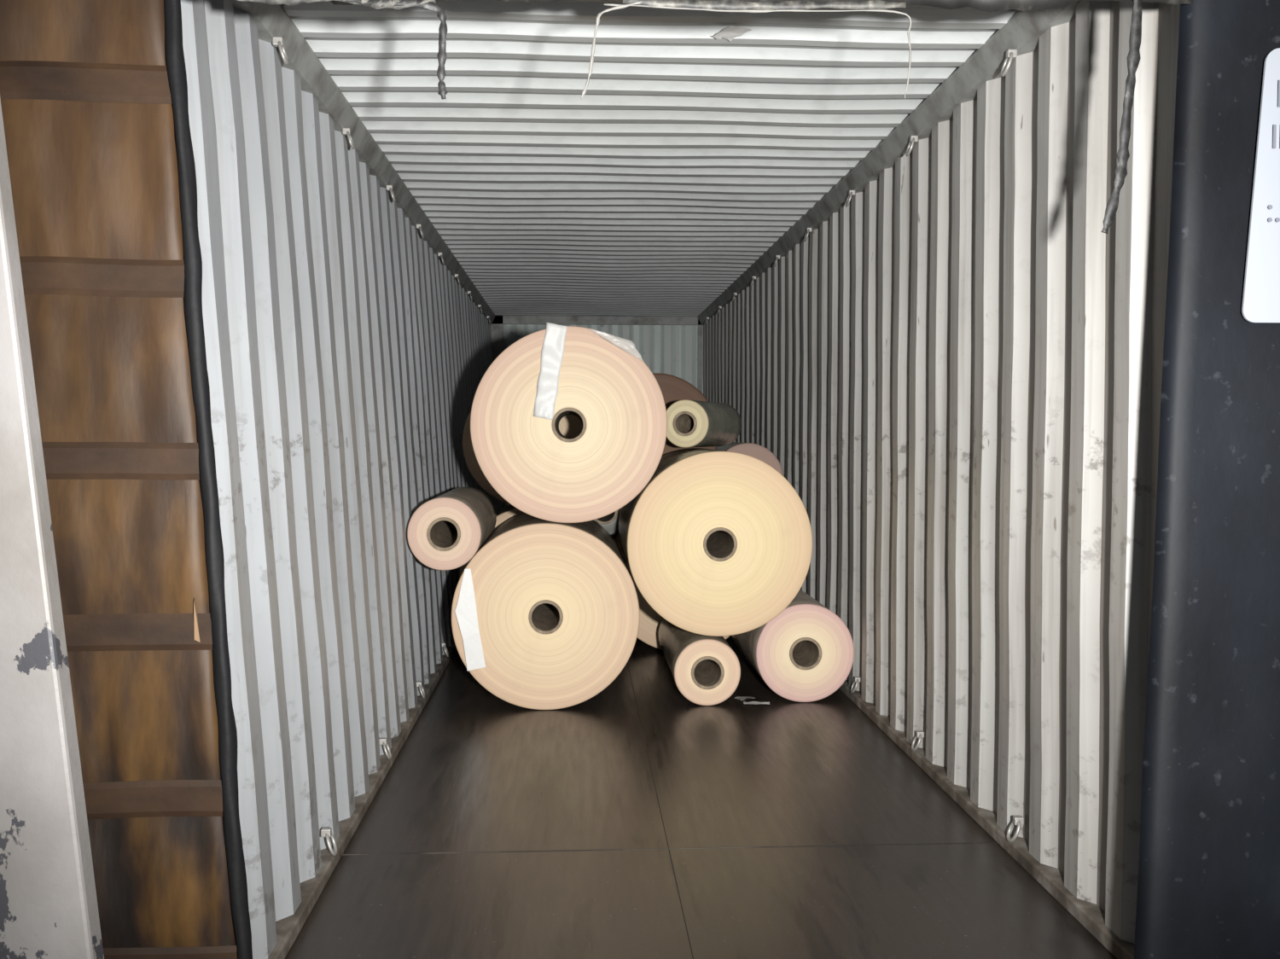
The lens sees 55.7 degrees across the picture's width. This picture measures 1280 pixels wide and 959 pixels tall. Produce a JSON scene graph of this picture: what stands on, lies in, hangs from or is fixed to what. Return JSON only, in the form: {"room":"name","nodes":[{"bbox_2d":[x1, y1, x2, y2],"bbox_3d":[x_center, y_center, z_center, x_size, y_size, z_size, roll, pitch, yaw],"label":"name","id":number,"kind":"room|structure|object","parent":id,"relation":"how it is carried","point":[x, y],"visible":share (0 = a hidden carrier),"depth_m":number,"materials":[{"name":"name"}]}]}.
{"room":"shipping container interior","nodes":[
{"label":"shipping container interior","id":0,"kind":"room"},
{"bbox_2d":[0,98,104,958],"bbox_3d":[-1.415,-0.101,2.226,0.910,3.250,0.060,0,2,-3],"label":"door leaf","id":1,"kind":"structure","parent":0,"point":[49,907],"depth_m":2.24,"materials":[{"name":"white paint"}]},
{"bbox_2d":[180,0,503,958],"bbox_3d":[-1.302,-0.279,8.093,0.216,2.650,10.810,0,2,-3],"label":"wall","id":2,"kind":"structure","parent":0,"point":[346,363],"depth_m":3.89,"materials":[{"name":"metal"}]},
{"bbox_2d":[0,0,252,958],"bbox_3d":[-1.364,-0.087,2.605,1.077,3.214,0.110,0,2,-3],"label":"door","id":3,"kind":"structure","parent":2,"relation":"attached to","point":[94,93],"depth_m":2.59,"materials":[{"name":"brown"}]},
{"bbox_2d":[236,0,1192,233],"bbox_3d":[0.111,-1.134,2.554,2.166,1.212,0.034,0,2,-3],"label":"rope","id":4,"kind":"object","parent":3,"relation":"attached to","point":[1133,58],"visible":1,"depth_m":2.56,"materials":[{"name":"grey fabric"}]},
{"bbox_2d":[267,639,456,958],"bbox_3d":[-1.212,1.025,8.098,0.068,0.045,10.910,0,2,-3],"label":"rail","id":5,"kind":"object","parent":2,"relation":"attached to","point":[288,929],"visible":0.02,"depth_m":3.98,"materials":[{"name":"grey metal"}]},
{"bbox_2d":[320,827,337,855],"bbox_3d":[-0.967,1.127,3.770,0.047,0.084,0.068,0,2,-3],"label":"ring","id":6,"kind":"object","parent":5,"relation":"attached to","point":[325,832],"visible":1,"depth_m":3.76,"materials":[{"name":"silver metal"}]},
{"bbox_2d":[378,738,391,759],"bbox_3d":[-1.026,1.084,4.879,0.047,0.084,0.068,0,2,-3],"label":"ring","id":7,"kind":"object","parent":5,"relation":"attached to","point":[383,741],"visible":1,"depth_m":4.87,"materials":[{"name":"silver metal"}]},
{"bbox_2d":[416,680,425,698],"bbox_3d":[-1.084,1.041,5.989,0.047,0.084,0.068,0,2,-3],"label":"ring","id":8,"kind":"object","parent":5,"relation":"attached to","point":[419,683],"visible":0.93,"depth_m":5.97,"materials":[{"name":"silver metal"}]},
{"bbox_2d":[442,642,448,657],"bbox_3d":[-1.143,0.998,7.099,0.047,0.084,0.068,0,2,-3],"label":"ring","id":9,"kind":"object","parent":5,"relation":"attached to","point":[444,644],"visible":0.94,"depth_m":7.08,"materials":[{"name":"silver metal"}]},
{"bbox_2d":[232,0,495,323],"bbox_3d":[-1.361,-1.570,8.040,0.095,0.105,10.810,0,2,-3],"label":"rail","id":10,"kind":"object","parent":2,"relation":"attached to","point":[272,20],"visible":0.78,"depth_m":4.72,"materials":[{"name":"metal"}]},
{"bbox_2d":[272,36,288,64],"bbox_3d":[-1.103,-1.314,3.718,0.045,0.082,0.064,0,2,-3],"label":"ring","id":11,"kind":"object","parent":10,"relation":"attached to","point":[276,41],"visible":1,"depth_m":3.70,"materials":[{"name":"silver metal"}]},
{"bbox_2d":[342,128,354,149],"bbox_3d":[-1.161,-1.357,4.828,0.045,0.082,0.064,0,2,-3],"label":"ring","id":12,"kind":"object","parent":10,"relation":"attached to","point":[346,131],"visible":1,"depth_m":4.81,"materials":[{"name":"silver metal"}]},
{"bbox_2d":[385,185,395,202],"bbox_3d":[-1.220,-1.400,5.937,0.045,0.082,0.064,0,2,-3],"label":"ring","id":13,"kind":"object","parent":10,"relation":"attached to","point":[389,188],"visible":1,"depth_m":5.92,"materials":[{"name":"silver metal"}]},
{"bbox_2d":[416,224,424,238],"bbox_3d":[-1.278,-1.443,7.047,0.045,0.082,0.064,0,2,-3],"label":"ring","id":14,"kind":"object","parent":10,"relation":"attached to","point":[418,226],"visible":1,"depth_m":7.03,"materials":[{"name":"silver metal"}]},
{"bbox_2d":[437,252,444,264],"bbox_3d":[-1.337,-1.486,8.156,0.045,0.082,0.064,0,2,-3],"label":"ring","id":15,"kind":"object","parent":10,"relation":"attached to","point":[439,254],"visible":1,"depth_m":8.14,"materials":[{"name":"silver metal"}]},
{"bbox_2d":[454,273,460,285],"bbox_3d":[-1.396,-1.529,9.266,0.045,0.082,0.064,0,2,-3],"label":"ring","id":16,"kind":"object","parent":10,"relation":"attached to","point":[456,275],"visible":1,"depth_m":9.25,"materials":[{"name":"silver metal"}]},
{"bbox_2d":[467,290,472,300],"bbox_3d":[-1.454,-1.572,10.376,0.045,0.082,0.064,0,2,-3],"label":"ring","id":17,"kind":"object","parent":10,"relation":"attached to","point":[468,292],"visible":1,"depth_m":10.36,"materials":[{"name":"silver metal"}]},
{"bbox_2d":[503,324,703,506],"bbox_3d":[-0.490,-0.491,13.559,2.450,2.650,0.030,0,2,-3],"label":"wall","id":18,"kind":"structure","parent":0,"point":[672,350],"depth_m":13.56,"materials":[{"name":"metal"}]},
{"bbox_2d":[490,315,504,506],"bbox_3d":[-1.614,-0.487,13.460,0.196,2.650,0.050,0,2,-3],"label":"post","id":19,"kind":"object","parent":18,"relation":"attached to","point":[497,330],"visible":0.14,"depth_m":13.40,"materials":[{"name":"metal"}]},
{"bbox_2d":[492,315,702,325],"bbox_3d":[-0.478,-1.768,13.470,2.350,0.090,0.050,0,2,-3],"label":"header","id":20,"kind":"object","parent":18,"relation":"attached to","point":[578,320],"visible":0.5,"depth_m":13.45,"materials":[{"name":"paint"}]},
{"bbox_2d":[697,320,702,393],"bbox_3d":[0.670,-0.491,13.580,0.050,2.650,0.050,0,2,-3],"label":"post","id":21,"kind":"object","parent":18,"relation":"attached to","point":[699,327],"visible":0.14,"depth_m":13.52,"materials":[{"name":"metal"}]},
{"bbox_2d":[281,0,1018,316],"bbox_3d":[-0.190,-1.617,8.100,2.440,0.042,10.810,0,2,-3],"label":"ceiling","id":22,"kind":"structure","parent":0,"point":[686,154],"depth_m":5.07,"materials":[{"name":"paint"}]},
{"bbox_2d":[710,25,752,41],"bbox_3d":[0.293,-1.432,3.888,0.080,0.008,0.120,-1,3,-32],"label":"paper scrap","id":23,"kind":"object","parent":22,"relation":"attached to","point":[729,33],"visible":1,"depth_m":3.89,"materials":[{"name":"white paper"}]},
{"bbox_2d":[285,635,1116,958],"bbox_3d":[-0.122,1.075,8.148,2.290,0.060,10.930,0,2,-3],"label":"floor","id":24,"kind":"structure","parent":0,"point":[477,770],"depth_m":3.97,"materials":[{"name":"brown wood"}]},
{"bbox_2d":[459,504,523,579],"bbox_3d":[-0.695,0.596,8.072,0.898,0.898,1.215,0,2,-3],"label":"roll","id":25,"kind":"object","parent":24,"relation":"on","point":[509,511],"visible":0.02,"depth_m":7.45,"materials":[{"name":"paper"}]},
{"bbox_2d":[462,410,581,504],"bbox_3d":[-0.727,-0.254,8.088,0.800,0.800,1.215,0,2,-3],"label":"roll","id":26,"kind":"object","parent":25,"relation":"on","point":[570,426],"visible":0.09,"depth_m":7.49,"materials":[{"name":"paper"}]},
{"bbox_2d":[451,512,639,709],"bbox_3d":[-0.493,0.647,6.537,0.918,0.917,1.265,0,2,-3],"label":"roll","id":27,"kind":"object","parent":24,"relation":"on","point":[557,606],"visible":0.98,"depth_m":5.92,"materials":[{"name":"paper"}]},
{"bbox_2d":[407,487,496,570],"bbox_3d":[-0.980,0.242,6.445,0.357,0.355,1.165,0,2,-3],"label":"roll","id":28,"kind":"object","parent":27,"relation":"on","point":[446,531],"visible":1,"depth_m":5.88,"materials":[{"name":"paper"}]},
{"bbox_2d":[454,569,485,670],"bbox_3d":[-0.821,0.681,5.868,0.145,0.495,0.032,0,2,-3],"label":"flap","id":29,"kind":"object","parent":27,"relation":"attached to","point":[466,612],"visible":1,"depth_m":5.86,"materials":[{"name":"white paper"}]},
{"bbox_2d":[470,325,667,523],"bbox_3d":[-0.376,-0.288,6.476,0.952,0.952,1.265,0,2,-3],"label":"roll","id":30,"kind":"object","parent":27,"relation":"on","point":[544,474],"visible":0.98,"depth_m":5.86,"materials":[{"name":"paper"}]},
{"bbox_2d":[533,322,567,419],"bbox_3d":[-0.430,-0.520,5.812,0.166,0.468,0.025,0,2,-3],"label":"flap","id":31,"kind":"object","parent":30,"relation":"attached to","point":[554,342],"visible":1,"depth_m":5.81,"materials":[{"name":"white paper"}]},
{"bbox_2d":[589,328,644,361],"bbox_3d":[-0.113,-0.647,5.828,0.270,0.162,0.027,0,2,-3],"label":"scrap","id":32,"kind":"object","parent":30,"relation":"attached to","point":[627,346],"visible":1,"depth_m":5.83,"materials":[{"name":"white paper"}]},
{"bbox_2d":[627,663,693,958],"bbox_3d":[-0.127,1.044,8.156,0.003,0.001,10.910,0,2,-3],"label":"long center seam","id":33,"kind":"object","parent":24,"relation":"on","point":[627,663],"visible":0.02,"depth_m":4.06,"materials":[{"name":"black"}]},
{"bbox_2d":[342,842,997,855],"bbox_3d":[0.114,1.207,3.962,2.180,0.001,0.005,0,2,-3],"label":"seam","id":34,"kind":"object","parent":24,"relation":"on","point":[987,842],"visible":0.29,"depth_m":3.96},
{"bbox_2d":[610,531,730,650],"bbox_3d":[0.237,0.568,8.070,0.958,0.960,1.215,0,2,-3],"label":"roll","id":35,"kind":"object","parent":24,"relation":"on","point":[649,620],"visible":0.06,"depth_m":7.47,"materials":[{"name":"paper"}]},
{"bbox_2d":[593,508,620,535],"bbox_3d":[-0.247,0.168,7.929,0.300,0.300,1.215,0,2,-3],"label":"roll","id":36,"kind":"object","parent":35,"relation":"on","point":[610,522],"visible":0.15,"depth_m":7.34,"materials":[{"name":"paper"}]},
{"bbox_2d":[652,372,716,455],"bbox_3d":[0.074,-0.298,8.078,0.761,0.761,1.215,0,2,-3],"label":"roll","id":37,"kind":"object","parent":35,"relation":"on","point":[673,388],"visible":0.13,"depth_m":7.48,"materials":[{"name":"paper"}]},
{"bbox_2d":[716,442,783,476],"bbox_3d":[0.639,-0.025,8.018,0.440,0.441,1.115,0,2,-3],"label":"roll","id":38,"kind":"object","parent":35,"relation":"on","point":[758,451],"visible":0.22,"depth_m":7.47,"materials":[{"name":"paper"}]},
{"bbox_2d":[658,618,740,705],"bbox_3d":[0.305,0.938,6.590,0.334,0.334,1.165,0,2,-3],"label":"roll","id":39,"kind":"object","parent":24,"relation":"on","point":[705,670],"visible":0.92,"depth_m":6.02,"materials":[{"name":"paper"}]},
{"bbox_2d":[618,448,812,636],"bbox_3d":[0.363,0.294,6.543,0.916,0.912,1.215,0,2,-3],"label":"roll","id":40,"kind":"object","parent":39,"relation":"on","point":[716,543],"visible":0.98,"depth_m":5.95,"materials":[{"name":"paper"}]},
{"bbox_2d":[666,399,741,448],"bbox_3d":[0.364,-0.317,6.918,0.261,0.260,0.765,1,2,19],"label":"roll","id":41,"kind":"object","parent":40,"relation":"on","point":[690,423],"visible":0.94,"depth_m":6.60,"materials":[{"name":"paper"}]},
{"bbox_2d":[734,696,755,700],"bbox_3d":[0.537,1.114,6.185,0.100,0.007,0.060,-1,3,-32],"label":"paper scrap","id":42,"kind":"object","parent":24,"relation":"on","point":[741,698],"visible":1,"depth_m":6.18,"materials":[{"name":"white paper"}]},
{"bbox_2d":[743,701,769,704],"bbox_3d":[0.584,1.118,6.067,0.130,0.008,0.050,0,2,3],"label":"paper scrap","id":43,"kind":"object","parent":24,"relation":"on","point":[744,702],"visible":1,"depth_m":6.07,"materials":[{"name":"white paper"}]},
{"bbox_2d":[732,589,854,702],"bbox_3d":[0.803,0.853,6.638,0.498,0.498,1.115,0,2,-3],"label":"roll","id":44,"kind":"object","parent":24,"relation":"on","point":[805,653],"visible":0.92,"depth_m":6.09,"materials":[{"name":"paper"}]},
{"bbox_2d":[330,0,1192,11],"bbox_3d":[0.111,-1.364,2.545,2.166,0.751,0.032,0,2,-3],"label":"beam","id":45,"kind":"structure","parent":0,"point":[708,5],"depth_m":2.56,"materials":[{"name":"grey metal"}]},
{"bbox_2d":[703,0,1180,943],"bbox_3d":[0.997,-0.283,8.214,0.048,2.650,10.810,0,2,-3],"label":"wall","id":46,"kind":"structure","parent":0,"point":[955,376],"depth_m":4.01,"materials":[{"name":"metal"}]},
{"bbox_2d":[697,0,1080,325],"bbox_3d":[0.971,-1.575,8.163,0.095,0.105,10.810,0,2,-3],"label":"rail","id":47,"kind":"object","parent":46,"relation":"attached to","point":[1022,32],"visible":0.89,"depth_m":4.77,"materials":[{"name":"metal"}]},
{"bbox_2d":[732,292,737,302],"bbox_3d":[0.818,-1.577,10.495,0.045,0.082,0.064,0,2,-3],"label":"ring","id":48,"kind":"object","parent":47,"relation":"attached to","point":[735,293],"visible":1,"depth_m":10.48,"materials":[{"name":"silver metal"}]},
{"bbox_2d":[750,276,756,286],"bbox_3d":[0.877,-1.534,9.386,0.045,0.082,0.064,0,2,-3],"label":"ring","id":49,"kind":"object","parent":47,"relation":"attached to","point":[753,277],"visible":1,"depth_m":9.37,"materials":[{"name":"silver metal"}]},
{"bbox_2d":[773,255,780,267],"bbox_3d":[0.935,-1.491,8.276,0.045,0.082,0.064,0,2,-3],"label":"ring","id":50,"kind":"object","parent":47,"relation":"attached to","point":[777,257],"visible":1,"depth_m":8.26,"materials":[{"name":"silver metal"}]},
{"bbox_2d":[803,227,812,241],"bbox_3d":[0.994,-1.448,7.167,0.045,0.082,0.064,0,2,-3],"label":"ring","id":51,"kind":"object","parent":47,"relation":"attached to","point":[808,229],"visible":1,"depth_m":7.15,"materials":[{"name":"silver metal"}]},
{"bbox_2d":[845,190,855,206],"bbox_3d":[1.052,-1.405,6.057,0.045,0.082,0.064,0,2,-3],"label":"ring","id":52,"kind":"object","parent":47,"relation":"attached to","point":[852,193],"visible":1,"depth_m":6.04,"materials":[{"name":"silver metal"}]},
{"bbox_2d":[905,135,918,156],"bbox_3d":[1.111,-1.362,4.947,0.045,0.082,0.064,0,2,-3],"label":"ring","id":53,"kind":"object","parent":47,"relation":"attached to","point":[913,139],"visible":1,"depth_m":4.93,"materials":[{"name":"silver metal"}]},
{"bbox_2d":[1000,49,1017,76],"bbox_3d":[1.169,-1.319,3.838,0.045,0.082,0.064,0,2,-3],"label":"ring","id":54,"kind":"object","parent":47,"relation":"attached to","point":[1010,54],"visible":1,"depth_m":3.83,"materials":[{"name":"silver metal"}]},
{"bbox_2d":[838,680,1134,958],"bbox_3d":[0.996,1.020,8.214,0.070,0.045,10.910,0,2,-3],"label":"rail","id":55,"kind":"object","parent":46,"relation":"attached to","point":[1089,915],"visible":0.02,"depth_m":3.89,"materials":[{"name":"grey metal"}]},
{"bbox_2d":[850,676,861,693],"bbox_3d":[1.087,1.036,6.103,0.047,0.083,0.070,0,2,-3],"label":"ring","id":56,"kind":"object","parent":55,"relation":"attached to","point":[857,679],"visible":1,"depth_m":6.09,"materials":[{"name":"silver metal"}]},
{"bbox_2d":[911,730,924,750],"bbox_3d":[1.145,1.079,4.994,0.047,0.083,0.070,0,2,-3],"label":"ring","id":57,"kind":"object","parent":55,"relation":"attached to","point":[919,734],"visible":1,"depth_m":4.98,"materials":[{"name":"silver metal"}]},
{"bbox_2d":[1006,815,1023,842],"bbox_3d":[1.204,1.122,3.884,0.047,0.083,0.070,0,2,-3],"label":"ring","id":58,"kind":"object","parent":55,"relation":"attached to","point":[1017,820],"visible":1,"depth_m":3.87,"materials":[{"name":"silver metal"}]},
{"bbox_2d":[1134,0,1279,958],"bbox_3d":[1.537,-0.097,2.764,0.844,3.200,0.089,0,2,-3],"label":"container door","id":59,"kind":"structure","parent":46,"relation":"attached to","point":[1208,882],"depth_m":2.72,"materials":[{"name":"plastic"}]},
{"bbox_2d":[1241,47,1279,322],"bbox_3d":[1.562,-0.647,2.676,0.460,0.600,0.016,0,2,-3],"label":"sign","id":60,"kind":"object","parent":59,"relation":"attached to","point":[1261,289],"visible":1,"depth_m":2.67,"materials":[{"name":"white"}]}
]}

